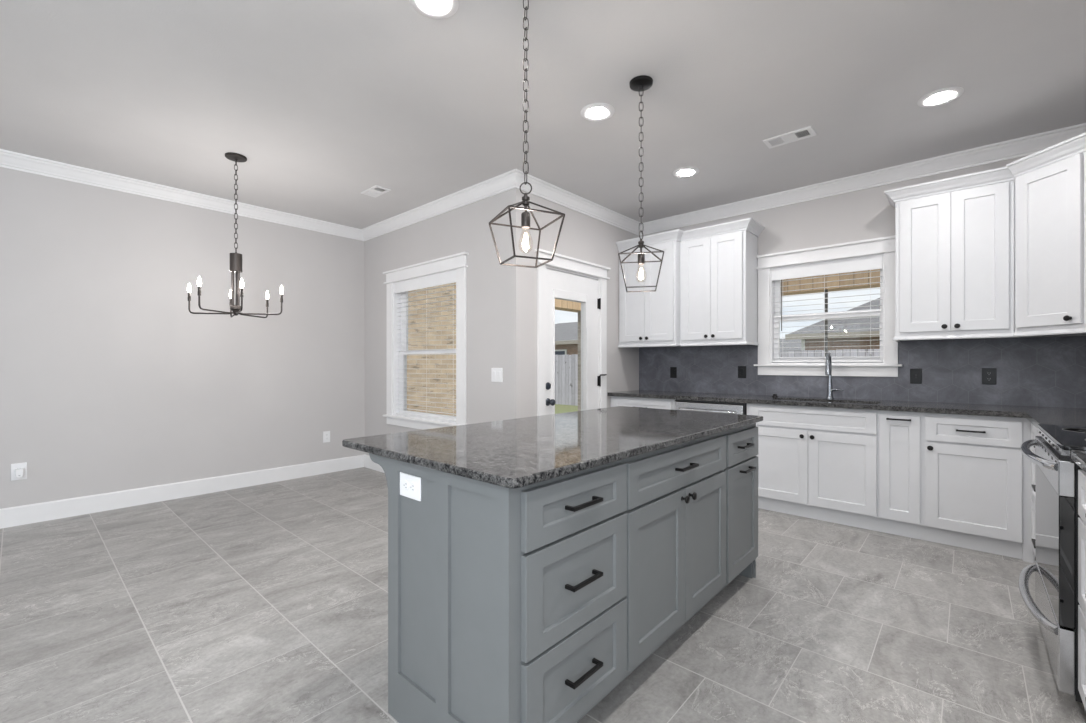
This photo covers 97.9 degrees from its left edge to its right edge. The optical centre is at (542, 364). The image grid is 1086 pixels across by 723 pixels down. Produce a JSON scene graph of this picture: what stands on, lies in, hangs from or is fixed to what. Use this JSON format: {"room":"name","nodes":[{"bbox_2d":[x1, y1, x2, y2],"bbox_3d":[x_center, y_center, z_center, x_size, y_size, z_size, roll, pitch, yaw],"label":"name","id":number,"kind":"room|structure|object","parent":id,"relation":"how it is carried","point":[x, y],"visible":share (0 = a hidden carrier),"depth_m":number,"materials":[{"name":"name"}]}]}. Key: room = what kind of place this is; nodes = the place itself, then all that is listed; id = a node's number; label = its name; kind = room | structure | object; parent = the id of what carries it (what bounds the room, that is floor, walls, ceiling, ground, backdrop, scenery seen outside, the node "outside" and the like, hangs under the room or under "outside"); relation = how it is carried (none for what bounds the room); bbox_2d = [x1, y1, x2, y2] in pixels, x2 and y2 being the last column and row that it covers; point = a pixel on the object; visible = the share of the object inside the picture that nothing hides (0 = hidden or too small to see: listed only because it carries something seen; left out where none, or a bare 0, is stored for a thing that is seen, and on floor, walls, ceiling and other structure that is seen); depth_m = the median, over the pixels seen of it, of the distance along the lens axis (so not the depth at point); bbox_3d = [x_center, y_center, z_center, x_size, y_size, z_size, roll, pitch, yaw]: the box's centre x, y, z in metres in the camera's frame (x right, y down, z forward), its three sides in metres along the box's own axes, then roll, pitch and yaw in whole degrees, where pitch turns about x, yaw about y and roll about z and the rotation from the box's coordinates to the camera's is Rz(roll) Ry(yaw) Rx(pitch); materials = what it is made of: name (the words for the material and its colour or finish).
{"room":"kitchen","nodes":[
{"label":"kitchen","id":0,"kind":"room"},
{"bbox_2d":[0,167,364,508],"bbox_3d":[-4.727,-0.176,2.714,0.160,2.743,8.040,0,0,42],"label":"wall","id":1,"kind":"structure","parent":0,"point":[109,381],"depth_m":4.11,"materials":[{"name":"paint"}]},
{"bbox_2d":[11,462,26,480],"bbox_3d":[-3.894,0.796,3.515,0.008,0.124,0.080,0,0,42],"label":"outlet","id":2,"kind":"object","parent":1,"relation":"attached to","point":[16,465],"visible":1,"depth_m":3.51,"materials":[{"name":"white plastic"}]},
{"bbox_2d":[15,468,23,477],"bbox_3d":[-3.874,0.806,3.499,0.041,0.066,0.044,0,0,42],"label":"air freshener","id":3,"kind":"object","parent":2,"relation":"attached to","point":[19,473],"visible":1,"depth_m":3.49,"materials":[{"name":"white plastic"}]},
{"bbox_2d":[0,455,363,528],"bbox_3d":[-4.661,1.124,2.655,0.016,0.142,7.720,0,0,42],"label":"baseboard","id":4,"kind":"structure","parent":1,"relation":"attached to","point":[64,508],"depth_m":4.12,"materials":[{"name":"white paint"}]},
{"bbox_2d":[0,149,363,240],"bbox_3d":[-4.637,-1.494,2.634,0.082,0.108,7.720,0,0,42],"label":"crown molding","id":5,"kind":"structure","parent":1,"relation":"attached to","point":[8,159],"depth_m":4.10,"materials":[{"name":"white paint"}]},
{"bbox_2d":[323,431,329,442],"bbox_3d":[-2.379,0.796,5.201,0.008,0.122,0.076,0,0,42],"label":"outlet","id":6,"kind":"object","parent":1,"relation":"attached to","point":[326,434],"visible":1,"depth_m":5.20,"materials":[{"name":"white plastic"}]},
{"bbox_2d":[365,193,501,454],"bbox_3d":[-1.160,-0.176,4.807,2.349,2.743,0.160,0,0,42],"label":"wall","id":7,"kind":"structure","parent":0,"point":[466,228],"depth_m":4.29,"materials":[{"name":"paint"}]},
{"bbox_2d":[364,454,383,472],"bbox_3d":[-1.153,1.124,4.682,2.525,0.142,0.016,0,0,42],"label":"baseboard","id":8,"kind":"structure","parent":7,"relation":"attached to","point":[368,463],"depth_m":5.40,"materials":[{"name":"white paint"}]},
{"bbox_2d":[383,252,467,429],"bbox_3d":[-1.158,-0.178,4.771,1.410,1.657,0.210,0,0,42],"label":"window","id":9,"kind":"structure","parent":7,"relation":"in","point":[455,262],"depth_m":4.86,"materials":[{"name":"white paint"}]},
{"bbox_2d":[394,271,455,421],"bbox_3d":[-1.176,-0.170,4.766,1.092,1.413,0.072,0,0,42],"label":"window blind","id":10,"kind":"object","parent":9,"relation":"attached to","point":[450,277],"visible":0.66,"depth_m":4.75,"materials":[{"name":"white plastic"}]},
{"bbox_2d":[361,169,515,240],"bbox_3d":[-1.151,-1.494,4.636,2.591,0.108,0.082,0,0,42],"label":"crown molding","id":11,"kind":"structure","parent":7,"relation":"attached to","point":[506,181],"depth_m":4.41,"materials":[{"name":"white paint"}]},
{"bbox_2d":[491,368,502,381],"bbox_3d":[-0.392,0.089,4.001,0.135,0.118,0.012,0,0,42],"label":"light switch","id":12,"kind":"object","parent":7,"relation":"attached to","point":[496,373],"visible":1,"depth_m":4.00,"materials":[{"name":"white plastic"}]},
{"bbox_2d":[0,0,1085,228],"bbox_3d":[-1.743,-1.648,1.337,6.440,0.200,9.980,0,0,42],"label":"ceiling","id":13,"kind":"structure","parent":0,"point":[326,103],"depth_m":2.65,"materials":[{"name":"paint"}]},
{"bbox_2d":[187,152,282,317],"bbox_3d":[-2.285,-0.955,3.523,0.653,1.184,0.555,0,0,42],"label":"chandelier","id":14,"kind":"object","parent":13,"relation":"hanging from","point":[235,258],"visible":1,"depth_m":3.51,"materials":[{"name":"brown metal"}]},
{"bbox_2d":[361,185,390,197],"bbox_3d":[-1.495,-1.544,4.226,0.273,0.008,0.146,0,0,42],"label":"ceiling vent","id":15,"kind":"object","parent":13,"relation":"in","point":[375,191],"visible":1,"depth_m":4.21,"materials":[{"name":"white metal"}]},
{"bbox_2d":[409,0,458,18],"bbox_3d":[-0.464,-1.540,2.012,0.208,0.016,0.208,0,0,42],"label":"recessed light","id":16,"kind":"object","parent":13,"relation":"in","point":[436,9],"visible":1,"depth_m":2.04,"materials":[{"name":"white paint"}]},
{"bbox_2d":[489,0,564,267],"bbox_3d":[-0.069,-0.979,1.907,0.237,1.138,0.237,0,0,-25],"label":"pendant light","id":17,"kind":"object","parent":13,"relation":"hanging from","point":[525,216],"visible":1,"depth_m":1.90,"materials":[{"name":"black metal"}]},
{"bbox_2d":[521,212,529,228],"bbox_3d":[-0.069,-0.581,1.907,0.037,0.060,0.037,0,0,-25],"label":"socket","id":18,"kind":"object","parent":17,"relation":"attached to","point":[525,216],"depth_m":1.89,"materials":[{"name":"brown metal"}]},
{"bbox_2d":[581,103,614,120],"bbox_3d":[0.334,-1.540,2.901,0.208,0.016,0.208,0,0,42],"label":"recessed light","id":19,"kind":"object","parent":13,"relation":"in","point":[594,111],"visible":1,"depth_m":2.88,"materials":[{"name":"white plastic"}]},
{"bbox_2d":[618,75,663,291],"bbox_3d":[0.538,-0.979,2.595,0.237,1.138,0.237,0,0,12],"label":"pendant light","id":20,"kind":"object","parent":13,"relation":"hanging from","point":[640,83],"visible":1,"depth_m":2.58,"materials":[{"name":"black metal"}]},
{"bbox_2d":[638,253,644,264],"bbox_3d":[0.538,-0.581,2.595,0.037,0.060,0.037,0,0,12],"label":"socket","id":21,"kind":"object","parent":20,"relation":"attached to","point":[641,256],"depth_m":2.58,"materials":[{"name":"brown metal"}]},
{"bbox_2d":[672,167,698,177],"bbox_3d":[1.149,-1.540,3.807,0.208,0.016,0.208,0,0,42],"label":"recessed light","id":22,"kind":"object","parent":13,"relation":"in","point":[683,172],"visible":1,"depth_m":3.78,"materials":[{"name":"white plastic"}]},
{"bbox_2d":[763,126,816,148],"bbox_3d":[1.677,-1.544,3.222,0.298,0.008,0.156,0,0,42],"label":"ceiling vent","id":23,"kind":"object","parent":13,"relation":"in","point":[806,132],"visible":1,"depth_m":3.21,"materials":[{"name":"white metal"}]},
{"bbox_2d":[917,86,963,106],"bbox_3d":[2.299,-1.540,2.738,0.208,0.016,0.208,0,0,42],"label":"recessed light","id":24,"kind":"object","parent":13,"relation":"in","point":[938,97],"visible":1,"depth_m":2.72,"materials":[{"name":"white plastic"}]},
{"bbox_2d":[0,467,1085,722],"bbox_3d":[-1.743,1.255,1.337,6.440,0.120,9.980,0,0,42],"label":"floor","id":25,"kind":"structure","parent":0,"point":[263,603],"depth_m":2.14,"materials":[{"name":"grey tile"}]},
{"bbox_2d":[369,453,626,722],"bbox_3d":[-0.160,0.754,1.655,0.775,0.882,0.545,0,0,42],"label":"base cabinet","id":26,"kind":"object","parent":25,"relation":"on","point":[506,605],"visible":0.98,"depth_m":1.40,"materials":[{"name":"grey paint"}]},
{"bbox_2d":[400,472,420,500],"bbox_3d":[-0.434,0.398,1.543,0.119,0.076,0.008,0,0,42],"label":"outlet","id":27,"kind":"object","parent":26,"relation":"attached to","point":[410,485],"visible":1,"depth_m":1.54,"materials":[{"name":"white plastic"}]},
{"bbox_2d":[403,480,408,490],"bbox_3d":[-0.451,0.398,1.554,0.033,0.033,0.002,0,0,42],"label":"receptacle","id":28,"kind":"object","parent":27,"relation":"attached to","point":[405,482],"depth_m":1.55,"materials":[{"name":"white plastic"}]},
{"bbox_2d":[410,482,415,492],"bbox_3d":[-0.421,0.398,1.528,0.033,0.033,0.002,0,0,42],"label":"receptacle","id":29,"kind":"object","parent":27,"relation":"attached to","point":[412,484],"depth_m":1.53,"materials":[{"name":"white plastic"}]},
{"bbox_2d":[610,396,675,409],"bbox_3d":[1.134,0.758,4.823,0.716,0.874,0.620,0,0,42],"label":"base cabinet","id":30,"kind":"object","parent":25,"relation":"on","point":[615,401],"visible":0.16,"depth_m":4.60,"materials":[{"name":"white paint"}]},
{"bbox_2d":[608,390,1085,427],"bbox_3d":[1.914,0.304,3.530,3.607,0.034,1.504,0,0,42],"label":"countertop","id":31,"kind":"structure","parent":30,"relation":"on","point":[1036,415],"depth_m":3.38,"materials":[{"name":"stone"}]},
{"bbox_2d":[825,352,843,398],"bbox_3d":[2.338,0.093,3.868,0.195,0.387,0.129,0,0,-26],"label":"faucet","id":32,"kind":"object","parent":31,"relation":"on","point":[828,364],"visible":0.98,"depth_m":3.91,"materials":[{"name":"metal"}]},
{"bbox_2d":[623,432,725,679],"bbox_3d":[0.369,0.754,2.151,0.657,0.882,0.900,0,0,42],"label":"base cabinet","id":33,"kind":"object","parent":25,"relation":"on","point":[676,511],"visible":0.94,"depth_m":1.88,"materials":[{"name":"grey paint"}]},
{"bbox_2d":[342,406,762,487],"bbox_3d":[0.228,0.300,2.221,0.945,0.026,1.957,0,0,42],"label":"countertop","id":34,"kind":"structure","parent":33,"relation":"on","point":[519,452],"depth_m":1.76,"materials":[{"name":"stone"}]},
{"bbox_2d":[675,399,746,414],"bbox_3d":[1.629,0.758,4.354,0.636,0.874,0.656,0,0,42],"label":"dishwasher","id":35,"kind":"object","parent":25,"relation":"on","point":[686,405],"visible":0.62,"depth_m":4.12,"materials":[{"name":"silver metal"}]},
{"bbox_2d":[723,423,757,587],"bbox_3d":[0.831,0.754,2.661,0.663,0.882,0.475,0,0,42],"label":"base cabinet","id":36,"kind":"object","parent":25,"relation":"on","point":[741,469],"visible":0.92,"depth_m":2.45,"materials":[{"name":"grey paint"}]},
{"bbox_2d":[747,403,878,530],"bbox_3d":[2.216,0.758,3.850,0.906,0.874,0.620,0,0,42],"label":"base cabinet","id":37,"kind":"object","parent":25,"relation":"on","point":[819,463],"visible":0.88,"depth_m":3.59,"materials":[{"name":"white paint"}]},
{"bbox_2d":[879,410,922,539],"bbox_3d":[2.642,0.758,3.463,0.246,0.874,0.626,0,0,42],"label":"base cabinet","id":38,"kind":"object","parent":25,"relation":"on","point":[900,433],"visible":0.98,"depth_m":3.27,"materials":[{"name":"white paint"}]},
{"bbox_2d":[923,413,1034,563],"bbox_3d":[2.931,0.758,3.207,0.526,0.874,0.620,0,0,42],"label":"base cabinet","id":39,"kind":"object","parent":25,"relation":"on","point":[977,476],"visible":0.93,"depth_m":3.00,"materials":[{"name":"white paint"}]},
{"bbox_2d":[1031,423,1040,554],"bbox_3d":[2.834,0.758,2.317,0.612,0.874,0.931,0,0,42],"label":"base cabinet","id":40,"kind":"object","parent":25,"relation":"on","point":[1034,432],"visible":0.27,"depth_m":2.76,"materials":[{"name":"white paint"}]},
{"bbox_2d":[1018,424,1085,702],"bbox_3d":[2.228,0.734,1.715,0.708,0.922,0.762,0,0,42],"label":"range","id":41,"kind":"object","parent":25,"relation":"on","point":[1055,606],"visible":0.99,"depth_m":1.66,"materials":[{"name":"silver metal"}]},
{"bbox_2d":[1038,424,1085,450],"bbox_3d":[2.259,0.284,1.688,0.625,0.022,0.762,0,0,42],"label":"cooktop","id":42,"kind":"object","parent":41,"relation":"in","point":[1061,437],"depth_m":1.82,"materials":[{"name":"black glass"}]},
{"bbox_2d":[1078,470,1085,710],"bbox_3d":[1.701,0.758,1.063,0.620,0.874,0.900,0,0,42],"label":"base cabinet","id":43,"kind":"object","parent":25,"relation":"on","point":[1081,473],"visible":0.99,"depth_m":1.52,"materials":[{"name":"white paint"}]},
{"bbox_2d":[1071,450,1085,471],"bbox_3d":[1.701,0.304,1.051,0.610,0.034,0.917,0,0,42],"label":"countertop","id":44,"kind":"structure","parent":43,"relation":"on","point":[1078,456],"depth_m":1.50,"materials":[{"name":"stone"}]},
{"bbox_2d":[502,188,638,419],"bbox_3d":[0.421,-0.176,4.690,0.160,2.743,2.100,0,0,42],"label":"wall","id":45,"kind":"structure","parent":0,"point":[583,237],"depth_m":4.02,"materials":[{"name":"paint"}]},
{"bbox_2d":[535,249,610,415],"bbox_3d":[0.257,0.108,4.454,0.231,2.174,1.079,0,0,42],"label":"door","id":46,"kind":"structure","parent":45,"relation":"attached to","point":[552,283],"depth_m":4.45,"materials":[{"name":"white paint"}]},
{"bbox_2d":[516,169,641,235],"bbox_3d":[0.430,-1.494,4.519,0.082,0.108,2.022,0,0,42],"label":"crown molding","id":47,"kind":"structure","parent":45,"relation":"attached to","point":[540,188],"depth_m":4.36,"materials":[{"name":"white paint"}]},
{"bbox_2d":[639,156,1085,407],"bbox_3d":[2.530,-0.176,4.095,3.771,2.743,0.167,0,0,42],"label":"wall","id":48,"kind":"structure","parent":0,"point":[1030,371],"depth_m":3.82,"materials":[{"name":"grey tile"}]},
{"bbox_2d":[616,229,682,347],"bbox_3d":[1.181,-0.728,4.880,0.707,1.102,0.473,0,0,42],"label":"upper cabinet","id":49,"kind":"object","parent":48,"relation":"attached to","point":[646,319],"visible":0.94,"depth_m":4.71,"materials":[{"name":"white paint"}]},
{"bbox_2d":[670,367,676,377],"bbox_3d":[1.381,0.086,5.008,0.074,0.116,0.012,0,0,42],"label":"light switch","id":50,"kind":"object","parent":48,"relation":"attached to","point":[673,370],"visible":1,"depth_m":5.00,"materials":[{"name":"black plastic"}]},
{"bbox_2d":[680,218,764,345],"bbox_3d":[1.682,-0.728,4.490,0.684,1.102,0.383,0,0,42],"label":"upper cabinet","id":51,"kind":"object","parent":48,"relation":"attached to","point":[719,262],"visible":1,"depth_m":4.36,"materials":[{"name":"white paint"}]},
{"bbox_2d":[738,366,745,377],"bbox_3d":[1.907,0.074,4.534,0.078,0.116,0.012,0,0,42],"label":"outlet","id":52,"kind":"object","parent":48,"relation":"attached to","point":[741,369],"visible":1,"depth_m":4.53,"materials":[{"name":"black plastic"}]},
{"bbox_2d":[754,235,901,376],"bbox_3d":[2.454,-0.458,4.134,1.114,1.114,0.210,0,0,42],"label":"window","id":53,"kind":"structure","parent":48,"relation":"in","point":[768,340],"depth_m":4.07,"materials":[{"name":"white paint"}]},
{"bbox_2d":[772,255,882,361],"bbox_3d":[2.447,-0.454,4.116,0.837,0.871,0.075,0,0,42],"label":"window blind","id":54,"kind":"object","parent":53,"relation":"attached to","point":[873,262],"visible":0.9,"depth_m":4.08,"materials":[{"name":"white plastic"}]},
{"bbox_2d":[640,123,1085,235],"bbox_3d":[2.391,-1.494,4.061,3.611,0.108,0.082,0,0,42],"label":"crown molding","id":55,"kind":"structure","parent":48,"relation":"attached to","point":[1027,145],"depth_m":3.77,"materials":[{"name":"white paint"}]},
{"bbox_2d":[910,369,921,383],"bbox_3d":[2.880,0.091,3.654,0.072,0.116,0.022,0,0,42],"label":"light switch","id":56,"kind":"object","parent":48,"relation":"attached to","point":[915,374],"visible":1,"depth_m":3.65,"materials":[{"name":"black plastic"}]},
{"bbox_2d":[884,166,1013,341],"bbox_3d":[2.896,-0.728,3.400,0.684,1.102,0.383,0,0,42],"label":"upper cabinet","id":57,"kind":"object","parent":48,"relation":"attached to","point":[954,236],"visible":0.98,"depth_m":3.25,"materials":[{"name":"white paint"}]},
{"bbox_2d":[982,368,995,384],"bbox_3d":[3.191,0.085,3.383,0.076,0.116,0.008,0,0,42],"label":"outlet","id":58,"kind":"object","parent":48,"relation":"attached to","point":[988,374],"visible":1,"depth_m":3.38,"materials":[{"name":"black plastic"}]},
{"bbox_2d":[1006,132,1085,336],"bbox_3d":[3.255,-0.728,2.839,0.684,1.102,0.738,0,0,42],"label":"upper cabinet","id":59,"kind":"object","parent":48,"relation":"attached to","point":[1050,182],"visible":0.99,"depth_m":2.82,"materials":[{"name":"white paint"}]},
{"label":"outside","id":60,"kind":"structure","parent":0,"visible":0},
{"bbox_3d":[3.628,1.395,4.188,12.200,0.280,5.320,0,0,42],"label":"patio","id":61,"kind":"object","parent":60,"visible":0},
{"bbox_2d":[407,282,455,415],"bbox_3d":[-1.415,-0.150,6.804,0.300,2.810,2.470,0,0,42],"label":"wall","id":62,"kind":"structure","parent":61,"relation":"on","point":[445,370],"depth_m":6.48,"materials":[{"name":"beige brick"}]},
{"bbox_2d":[578,311,580,410],"bbox_3d":[0.912,0.115,9.169,0.340,2.280,0.340,0,0,42],"label":"column porch","id":63,"kind":"structure","parent":61,"relation":"on","point":[579,312],"depth_m":9.13,"materials":[{"name":"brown wood"}]},
{"bbox_2d":[555,269,879,312],"bbox_3d":[4.069,-1.290,5.089,10.750,0.530,2.310,0,0,42],"label":"porch ceiling","id":64,"kind":"structure","parent":63,"relation":"on","point":[563,305],"depth_m":6.48,"materials":[{"name":"brown wood"}]},
{"bbox_2d":[825,289,827,356],"bbox_3d":[3.882,0.115,6.481,0.032,2.280,0.032,0,0,42],"label":"post porch","id":65,"kind":"object","parent":61,"relation":"on","point":[826,290],"visible":0.29,"depth_m":6.47,"materials":[{"name":"wood"}]},
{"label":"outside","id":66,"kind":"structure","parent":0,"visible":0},
{"bbox_2d":[555,404,577,413],"bbox_3d":[16.709,1.435,18.596,120.000,0.160,110.000,0,0,42],"label":"ground","id":67,"kind":"structure","parent":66,"point":[559,408],"depth_m":14.53,"materials":[{"name":"plant"}]},
{"bbox_2d":[555,322,577,354],"bbox_3d":[2.030,-0.585,28.068,12.300,3.880,8.330,0,0,42],"label":"house","id":68,"kind":"structure","parent":67,"relation":"on","point":[566,334],"depth_m":24.16,"materials":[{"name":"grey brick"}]},
{"bbox_2d":[555,349,879,405],"bbox_3d":[3.791,0.509,13.170,40.036,1.692,0.060,0,0,42],"label":"wooden fence","id":69,"kind":"object","parent":67,"relation":"on","point":[566,366],"visible":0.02,"depth_m":15.66,"materials":[{"name":"grey wood"}]},
{"bbox_2d":[780,339,800,350],"bbox_3d":[14.192,-0.095,28.588,4.700,2.900,4.100,0,0,42],"label":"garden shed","id":70,"kind":"object","parent":67,"relation":"on","point":[783,346],"visible":0.04,"depth_m":27.04,"materials":[{"name":"grey"}]},
{"bbox_2d":[785,298,879,355],"bbox_3d":[19.323,-1.450,14.211,19.050,5.610,11.830,0,0,42],"label":"house","id":71,"kind":"structure","parent":67,"relation":"on","point":[809,343],"depth_m":15.46,"materials":[{"name":"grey brick"}]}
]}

